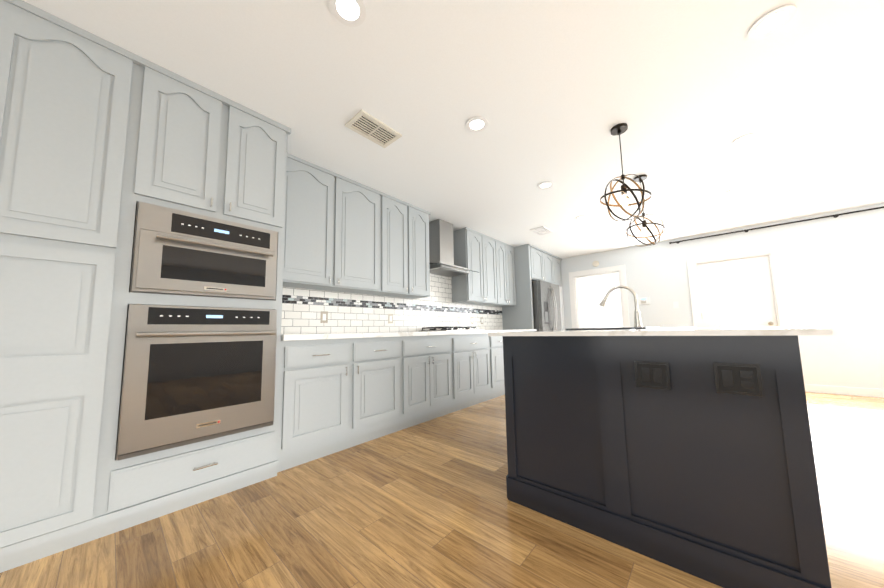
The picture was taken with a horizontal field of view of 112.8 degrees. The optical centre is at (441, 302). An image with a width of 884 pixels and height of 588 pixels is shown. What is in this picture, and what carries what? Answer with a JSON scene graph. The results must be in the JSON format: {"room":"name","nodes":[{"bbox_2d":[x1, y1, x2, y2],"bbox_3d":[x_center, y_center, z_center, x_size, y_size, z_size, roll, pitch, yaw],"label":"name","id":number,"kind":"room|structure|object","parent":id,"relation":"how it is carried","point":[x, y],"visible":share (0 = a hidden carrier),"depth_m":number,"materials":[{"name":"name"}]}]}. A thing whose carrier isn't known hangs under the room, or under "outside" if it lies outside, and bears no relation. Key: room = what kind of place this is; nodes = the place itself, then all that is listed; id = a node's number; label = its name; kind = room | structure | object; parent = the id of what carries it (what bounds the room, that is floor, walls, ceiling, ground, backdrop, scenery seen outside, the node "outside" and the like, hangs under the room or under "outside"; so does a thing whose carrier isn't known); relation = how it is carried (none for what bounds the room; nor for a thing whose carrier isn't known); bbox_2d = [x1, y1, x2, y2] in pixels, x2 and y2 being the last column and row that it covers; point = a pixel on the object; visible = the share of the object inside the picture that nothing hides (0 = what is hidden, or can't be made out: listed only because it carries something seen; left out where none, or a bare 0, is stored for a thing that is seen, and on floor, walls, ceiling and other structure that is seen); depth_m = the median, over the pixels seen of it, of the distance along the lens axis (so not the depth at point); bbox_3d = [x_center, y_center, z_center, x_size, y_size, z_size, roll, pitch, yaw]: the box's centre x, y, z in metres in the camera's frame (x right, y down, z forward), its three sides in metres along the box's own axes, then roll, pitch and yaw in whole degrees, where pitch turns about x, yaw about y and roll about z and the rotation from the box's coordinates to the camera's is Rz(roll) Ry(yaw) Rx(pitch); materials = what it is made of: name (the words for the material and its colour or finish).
{"room":"kitchen","nodes":[
{"label":"kitchen","id":0,"kind":"room"},
{"bbox_2d":[140,63,227,219],"bbox_3d":[-1.743,-0.903,1.930,0.644,0.793,0.367,-6,-7,41],"label":"upper cabinet","id":1,"kind":"object","parent":0,"relation":"attached to","point":[186,142],"depth_m":1.72,"materials":[{"name":"grey paint"}]},
{"bbox_2d":[129,201,277,300],"bbox_3d":[-1.551,-0.260,1.945,0.664,0.487,0.692,-6,-7,41],"label":"microwave","id":2,"kind":"object","parent":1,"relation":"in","point":[176,252],"visible":0.98,"depth_m":1.70,"materials":[{"name":"metal"}]},
{"bbox_2d":[224,99,287,239],"bbox_3d":[-1.500,-0.882,2.202,0.644,0.793,0.363,-6,-7,41],"label":"upper cabinet","id":3,"kind":"object","parent":0,"relation":"attached to","point":[256,174],"depth_m":1.99,"materials":[{"name":"grey paint"}]},
{"bbox_2d":[276,154,343,291],"bbox_3d":[-1.282,-0.692,2.676,0.314,1.088,0.616,-6,-7,41],"label":"upper cabinet","id":4,"kind":"object","parent":0,"relation":"attached to","point":[310,252],"depth_m":2.60,"materials":[{"name":"grey paint"}]},
{"bbox_2d":[336,177,387,295],"bbox_3d":[-0.945,-0.662,3.054,0.314,1.088,0.682,-6,-7,41],"label":"upper cabinet","id":5,"kind":"object","parent":0,"relation":"attached to","point":[365,207],"depth_m":3.01,"materials":[{"name":"grey paint"}]},
{"bbox_2d":[384,195,415,297],"bbox_3d":[-0.642,-0.636,3.393,0.314,1.088,0.536,-6,-7,41],"label":"upper cabinet","id":6,"kind":"object","parent":0,"relation":"attached to","point":[401,214],"depth_m":3.37,"materials":[{"name":"grey paint"}]},
{"bbox_2d":[400,207,429,298],"bbox_3d":[-0.412,-0.616,3.651,0.314,1.088,0.437,-6,-7,41],"label":"upper cabinet","id":7,"kind":"object","parent":0,"relation":"attached to","point":[422,216],"depth_m":3.62,"materials":[{"name":"grey paint"}]},
{"bbox_2d":[0,392,883,587],"bbox_3d":[1.912,1.042,0.925,7.330,0.100,12.500,-6,-7,41],"label":"floor","id":8,"kind":"structure","parent":0,"point":[427,504],"depth_m":1.38,"materials":[{"name":"brown wood"}]},
{"bbox_2d":[0,0,151,572],"bbox_3d":[-2.013,-0.105,1.532,0.644,2.448,0.510,-6,-7,41],"label":"tall cabinet","id":9,"kind":"object","parent":8,"relation":"on","point":[100,138],"depth_m":1.35,"materials":[{"name":"grey paint"}]},
{"bbox_2d":[112,420,279,532],"bbox_3d":[-1.588,0.983,1.884,0.644,0.334,0.725,-6,-7,41],"label":"drawer","id":10,"kind":"object","parent":8,"relation":"on","point":[150,486],"depth_m":1.63,"materials":[{"name":"grey paint"}]},
{"bbox_2d":[116,304,276,460],"bbox_3d":[-1.534,0.426,1.876,0.674,0.762,0.692,-6,-7,41],"label":"oven","id":11,"kind":"object","parent":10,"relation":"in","point":[190,375],"visible":1,"depth_m":1.63,"materials":[{"name":"metal"}]},
{"bbox_2d":[274,336,355,475],"bbox_3d":[-1.157,0.746,2.399,0.644,0.888,0.537,-6,-7,41],"label":"base cabinet","id":12,"kind":"object","parent":8,"relation":"on","point":[313,402],"depth_m":2.16,"materials":[{"name":"grey paint"}]},
{"bbox_2d":[352,336,403,446],"bbox_3d":[-0.799,0.777,2.800,0.644,0.888,0.540,-6,-7,41],"label":"base cabinet","id":13,"kind":"object","parent":8,"relation":"on","point":[378,370],"depth_m":2.59,"materials":[{"name":"grey paint"}]},
{"bbox_2d":[404,335,455,428],"bbox_3d":[-0.367,0.815,3.284,0.644,0.888,0.760,-6,-7,41],"label":"base cabinet","id":14,"kind":"object","parent":8,"relation":"on","point":[430,360],"depth_m":3.07,"materials":[{"name":"grey paint"}]},
{"bbox_2d":[456,333,491,410],"bbox_3d":[0.152,0.861,3.864,0.644,0.888,0.800,-6,-7,41],"label":"base cabinet","id":15,"kind":"object","parent":8,"relation":"on","point":[473,351],"depth_m":3.66,"materials":[{"name":"grey paint"}]},
{"bbox_2d":[492,336,504,398],"bbox_3d":[0.587,0.899,4.352,0.644,0.888,0.510,-6,-7,41],"label":"base cabinet","id":16,"kind":"object","parent":8,"relation":"on","point":[498,387],"depth_m":4.10,"materials":[{"name":"grey paint"}]},
{"bbox_2d":[281,329,536,340],"bbox_3d":[0.027,0.385,3.748,0.653,0.041,4.078,-6,-7,41],"label":"countertop","id":17,"kind":"structure","parent":16,"relation":"on","point":[285,337],"depth_m":2.61,"materials":[{"name":"stone"}]},
{"bbox_2d":[419,327,482,331],"bbox_3d":[0.131,0.350,3.913,0.470,0.054,0.760,-6,-7,41],"label":"cooktop","id":18,"kind":"object","parent":17,"relation":"on","point":[451,329],"visible":1,"depth_m":3.75,"materials":[{"name":"metal"}]},
{"bbox_2d":[524,284,564,329],"bbox_3d":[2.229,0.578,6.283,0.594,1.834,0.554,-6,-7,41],"label":"tall cabinet","id":19,"kind":"object","parent":8,"relation":"on","point":[528,301],"depth_m":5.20,"materials":[{"name":"grey paint"}]},
{"bbox_2d":[532,280,561,330],"bbox_3d":[1.815,0.540,5.631,0.786,1.778,0.910,-6,-7,41],"label":"fridge","id":20,"kind":"object","parent":8,"relation":"on","point":[546,307],"visible":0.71,"depth_m":5.28,"materials":[{"name":"metal"}]},
{"bbox_2d":[503,335,831,587],"bbox_3d":[1.734,0.684,2.384,1.127,0.899,2.910,-6,-7,41],"label":"kitchen island","id":21,"kind":"object","parent":8,"relation":"on","point":[692,471],"visible":0.83,"depth_m":1.17,"materials":[{"name":"black paint"}]},
{"bbox_2d":[634,361,670,389],"bbox_3d":[0.878,0.302,1.229,0.120,0.110,0.017,-6,-7,41],"label":"outlet","id":22,"kind":"object","parent":21,"relation":"attached to","point":[652,374],"visible":0.98,"depth_m":1.22,"materials":[{"name":"black plastic"}]},
{"bbox_2d":[488,326,832,335],"bbox_3d":[1.728,0.222,2.403,1.190,0.021,3.080,-6,-7,41],"label":"island countertop","id":23,"kind":"structure","parent":21,"relation":"on","point":[729,331],"depth_m":1.15,"materials":[{"name":"stone"}]},
{"bbox_2d":[566,327,659,329],"bbox_3d":[1.419,0.328,2.398,0.520,0.246,0.785,-6,-7,41],"label":"sink","id":24,"kind":"object","parent":23,"relation":"in","point":[612,328],"visible":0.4,"depth_m":2.12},
{"bbox_2d":[599,286,642,326],"bbox_3d":[1.521,0.035,2.515,0.310,0.356,0.112,-6,-7,41],"label":"faucet","id":25,"kind":"object","parent":23,"relation":"on","point":[637,320],"visible":1,"depth_m":2.42,"materials":[{"name":"silver metal"}]},
{"bbox_2d":[713,362,763,396],"bbox_3d":[1.067,0.276,1.062,0.120,0.110,0.017,-6,-7,41],"label":"outlet","id":26,"kind":"object","parent":21,"relation":"attached to","point":[738,378],"visible":0.98,"depth_m":1.06,"materials":[{"name":"black plastic"}]},
{"bbox_2d":[22,0,883,258],"bbox_3d":[1.863,-1.496,1.169,7.330,0.100,12.500,-6,-7,41],"label":"ceiling","id":27,"kind":"structure","parent":0,"point":[688,92],"depth_m":1.93,"materials":[{"name":"paint"}]},
{"bbox_2d":[329,0,365,26],"bbox_3d":[-0.440,-1.378,1.376,0.163,0.006,0.163,-1,-5,-3],"label":"recessed light","id":28,"kind":"object","parent":27,"relation":"in","point":[350,13],"depth_m":1.39,"materials":[{"name":"white plastic"}]},
{"bbox_2d":[345,109,401,147],"bbox_3d":[-0.509,-1.294,2.211,0.220,0.012,0.360,-6,-7,41],"label":"ceiling vent","id":29,"kind":"object","parent":27,"relation":"in","point":[363,123],"visible":1,"depth_m":2.19,"materials":[{"name":"beige plastic"}]},
{"bbox_2d":[466,116,487,131],"bbox_3d":[0.258,-1.315,2.172,0.163,0.006,0.163,-1,-5,-3],"label":"recessed light","id":30,"kind":"object","parent":27,"relation":"in","point":[478,123],"depth_m":2.17,"materials":[{"name":"white plastic"}]},
{"bbox_2d":[530,226,552,235],"bbox_3d":[1.543,-1.109,4.553,0.220,0.012,0.360,-6,-7,41],"label":"ceiling vent","id":31,"kind":"object","parent":27,"relation":"in","point":[542,230],"visible":1,"depth_m":4.54,"materials":[{"name":"white metal"}]},
{"bbox_2d":[537,181,553,188],"bbox_3d":[1.095,-1.241,3.110,0.163,0.006,0.163,-1,-5,-3],"label":"recessed light","id":32,"kind":"object","parent":27,"relation":"in","point":[547,184],"depth_m":3.11,"materials":[{"name":"white plastic"}]},
{"bbox_2d":[600,123,651,220],"bbox_3d":[1.358,-0.971,2.209,0.325,0.726,0.326,-6,-7,41],"label":"pendant light","id":33,"kind":"object","parent":27,"relation":"hanging from","point":[619,129],"visible":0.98,"depth_m":2.19,"materials":[{"name":"brown metal"}]},
{"bbox_2d":[626,174,664,246],"bbox_3d":[2.023,-0.914,2.954,0.326,0.722,0.329,-6,-7,41],"label":"pendant light","id":34,"kind":"object","parent":27,"relation":"hanging from","point":[645,230],"visible":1,"depth_m":2.93,"materials":[{"name":"brown metal"}]},
{"bbox_2d":[732,133,759,145],"bbox_3d":[2.489,-1.335,2.410,0.163,0.006,0.163,-1,-5,-3],"label":"recessed light","id":35,"kind":"object","parent":27,"relation":"in","point":[748,138],"depth_m":2.41,"materials":[{"name":"white plastic"}]},
{"bbox_2d":[748,4,796,38],"bbox_3d":[1.658,-1.408,1.479,0.163,0.006,0.163,-1,-5,-3],"label":"recessed light","id":36,"kind":"object","parent":27,"relation":"in","point":[774,20],"depth_m":1.47,"materials":[{"name":"white plastic"}]},
{"bbox_2d":[452,228,487,303],"bbox_3d":[0.410,-0.543,4.571,0.314,1.088,0.475,-6,-7,41],"label":"upper cabinet","id":37,"kind":"object","parent":0,"relation":"attached to","point":[470,253],"depth_m":4.42,"materials":[{"name":"grey paint"}]},
{"bbox_2d":[480,236,499,305],"bbox_3d":[0.657,-0.521,4.847,0.314,1.088,0.533,-6,-7,41],"label":"upper cabinet","id":38,"kind":"object","parent":0,"relation":"attached to","point":[493,245],"depth_m":4.83,"materials":[{"name":"grey paint"}]},
{"bbox_2d":[488,241,511,307],"bbox_3d":[0.896,-0.500,5.115,0.314,1.088,0.453,-6,-7,41],"label":"upper cabinet","id":39,"kind":"object","parent":0,"relation":"attached to","point":[505,296],"depth_m":5.09,"materials":[{"name":"grey paint"}]},
{"bbox_2d":[508,245,515,307],"bbox_3d":[1.094,-0.483,5.336,0.314,1.088,0.397,-6,-7,41],"label":"upper cabinet","id":40,"kind":"object","parent":0,"relation":"attached to","point":[511,250],"depth_m":5.31,"materials":[{"name":"grey paint"}]},
{"bbox_2d":[516,244,543,287],"bbox_3d":[1.561,-0.697,5.678,0.594,0.614,0.583,-6,-7,41],"label":"upper cabinet","id":41,"kind":"object","parent":0,"relation":"attached to","point":[529,258],"depth_m":5.34,"materials":[{"name":"grey paint"}]},
{"bbox_2d":[520,252,555,287],"bbox_3d":[1.886,-0.669,6.042,0.594,0.614,0.625,-6,-7,41],"label":"upper cabinet","id":42,"kind":"object","parent":0,"relation":"attached to","point":[549,260],"depth_m":5.89,"materials":[{"name":"grey paint"}]},
{"bbox_2d":[577,265,702,327],"bbox_3d":[5.644,0.104,5.254,7.130,2.450,0.100,-6,-7,41],"label":"wall","id":43,"kind":"structure","parent":0,"point":[592,291],"depth_m":6.93,"materials":[{"name":"paint"}]},
{"bbox_2d":[561,203,883,388],"bbox_3d":[4.886,0.037,4.405,7.130,2.450,0.120,-6,-7,41],"label":"wall","id":44,"kind":"structure","parent":0,"point":[833,270],"depth_m":4.08,"materials":[{"name":"paint"}]},
{"bbox_2d":[556,256,561,287],"bbox_3d":[2.203,-0.641,6.397,0.594,0.614,0.560,-6,-7,41],"label":"upper cabinet","id":45,"kind":"object","parent":44,"relation":"attached to","point":[558,262],"depth_m":6.29,"materials":[{"name":"grey paint"}]},
{"bbox_2d":[592,261,598,266],"bbox_3d":[3.109,-0.790,5.952,0.124,0.124,0.036,-6,-7,41],"label":"smoke detector","id":46,"kind":"object","parent":44,"relation":"attached to","point":[595,263],"visible":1,"depth_m":5.94,"materials":[{"name":"beige plastic"}]},
{"bbox_2d":[638,297,649,304],"bbox_3d":[3.692,-0.030,5.375,0.175,0.125,0.030,-6,-7,41],"label":"switch","id":47,"kind":"object","parent":44,"relation":"attached to","point":[644,300],"visible":1,"depth_m":5.36,"materials":[{"name":"white plastic"}]},
{"bbox_2d":[673,301,678,307],"bbox_3d":[4.039,0.040,5.074,0.070,0.115,0.010,-6,-7,41],"label":"light switch","id":48,"kind":"object","parent":44,"relation":"attached to","point":[675,304],"visible":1,"depth_m":5.07,"materials":[{"name":"white plastic"}]},
{"bbox_2d":[696,255,777,326],"bbox_3d":[4.593,0.296,4.577,0.836,1.960,0.124,-6,-7,41],"label":"door","id":49,"kind":"structure","parent":44,"relation":"in","point":[736,292],"depth_m":4.61,"materials":[{"name":"white metal"}]},
{"bbox_2d":[669,206,883,243],"bbox_3d":[4.869,-1.130,4.383,2.345,0.043,0.072,-6,-7,41],"label":"barn door rail","id":50,"kind":"object","parent":44,"relation":"attached to","point":[834,216],"visible":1,"depth_m":4.26,"materials":[{"name":"black metal"}]},
{"bbox_3d":[-0.812,0.054,3.436,0.100,2.450,12.500,-6,-7,41],"label":"wall","id":51,"kind":"structure","parent":0,"visible":0},
{"bbox_2d":[281,274,502,333],"bbox_3d":[-0.235,-0.142,4.024,0.014,1.069,4.078,-6,-7,41],"label":"backsplash","id":52,"kind":"structure","parent":51,"relation":"attached to","point":[302,309],"depth_m":3.41,"materials":[{"name":"tile"}]},
{"bbox_2d":[320,311,327,322],"bbox_3d":[-1.169,0.145,2.918,0.006,0.115,0.072,-6,-7,41],"label":"outlet","id":53,"kind":"object","parent":52,"relation":"attached to","point":[324,316],"depth_m":2.92,"materials":[{"name":"white plastic"}]},
{"bbox_2d":[388,314,392,322],"bbox_3d":[-0.617,0.193,3.536,0.006,0.115,0.072,-6,-7,41],"label":"outlet","id":54,"kind":"object","parent":52,"relation":"attached to","point":[390,316],"depth_m":3.53,"materials":[{"name":"white plastic"}]},
{"bbox_2d":[429,219,478,276],"bbox_3d":[0.073,-0.773,4.053,0.505,0.718,0.756,-6,-7,41],"label":"range hood","id":55,"kind":"object","parent":51,"relation":"attached to","point":[441,252],"visible":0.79,"depth_m":4.03,"materials":[{"name":"metal"}]}
]}

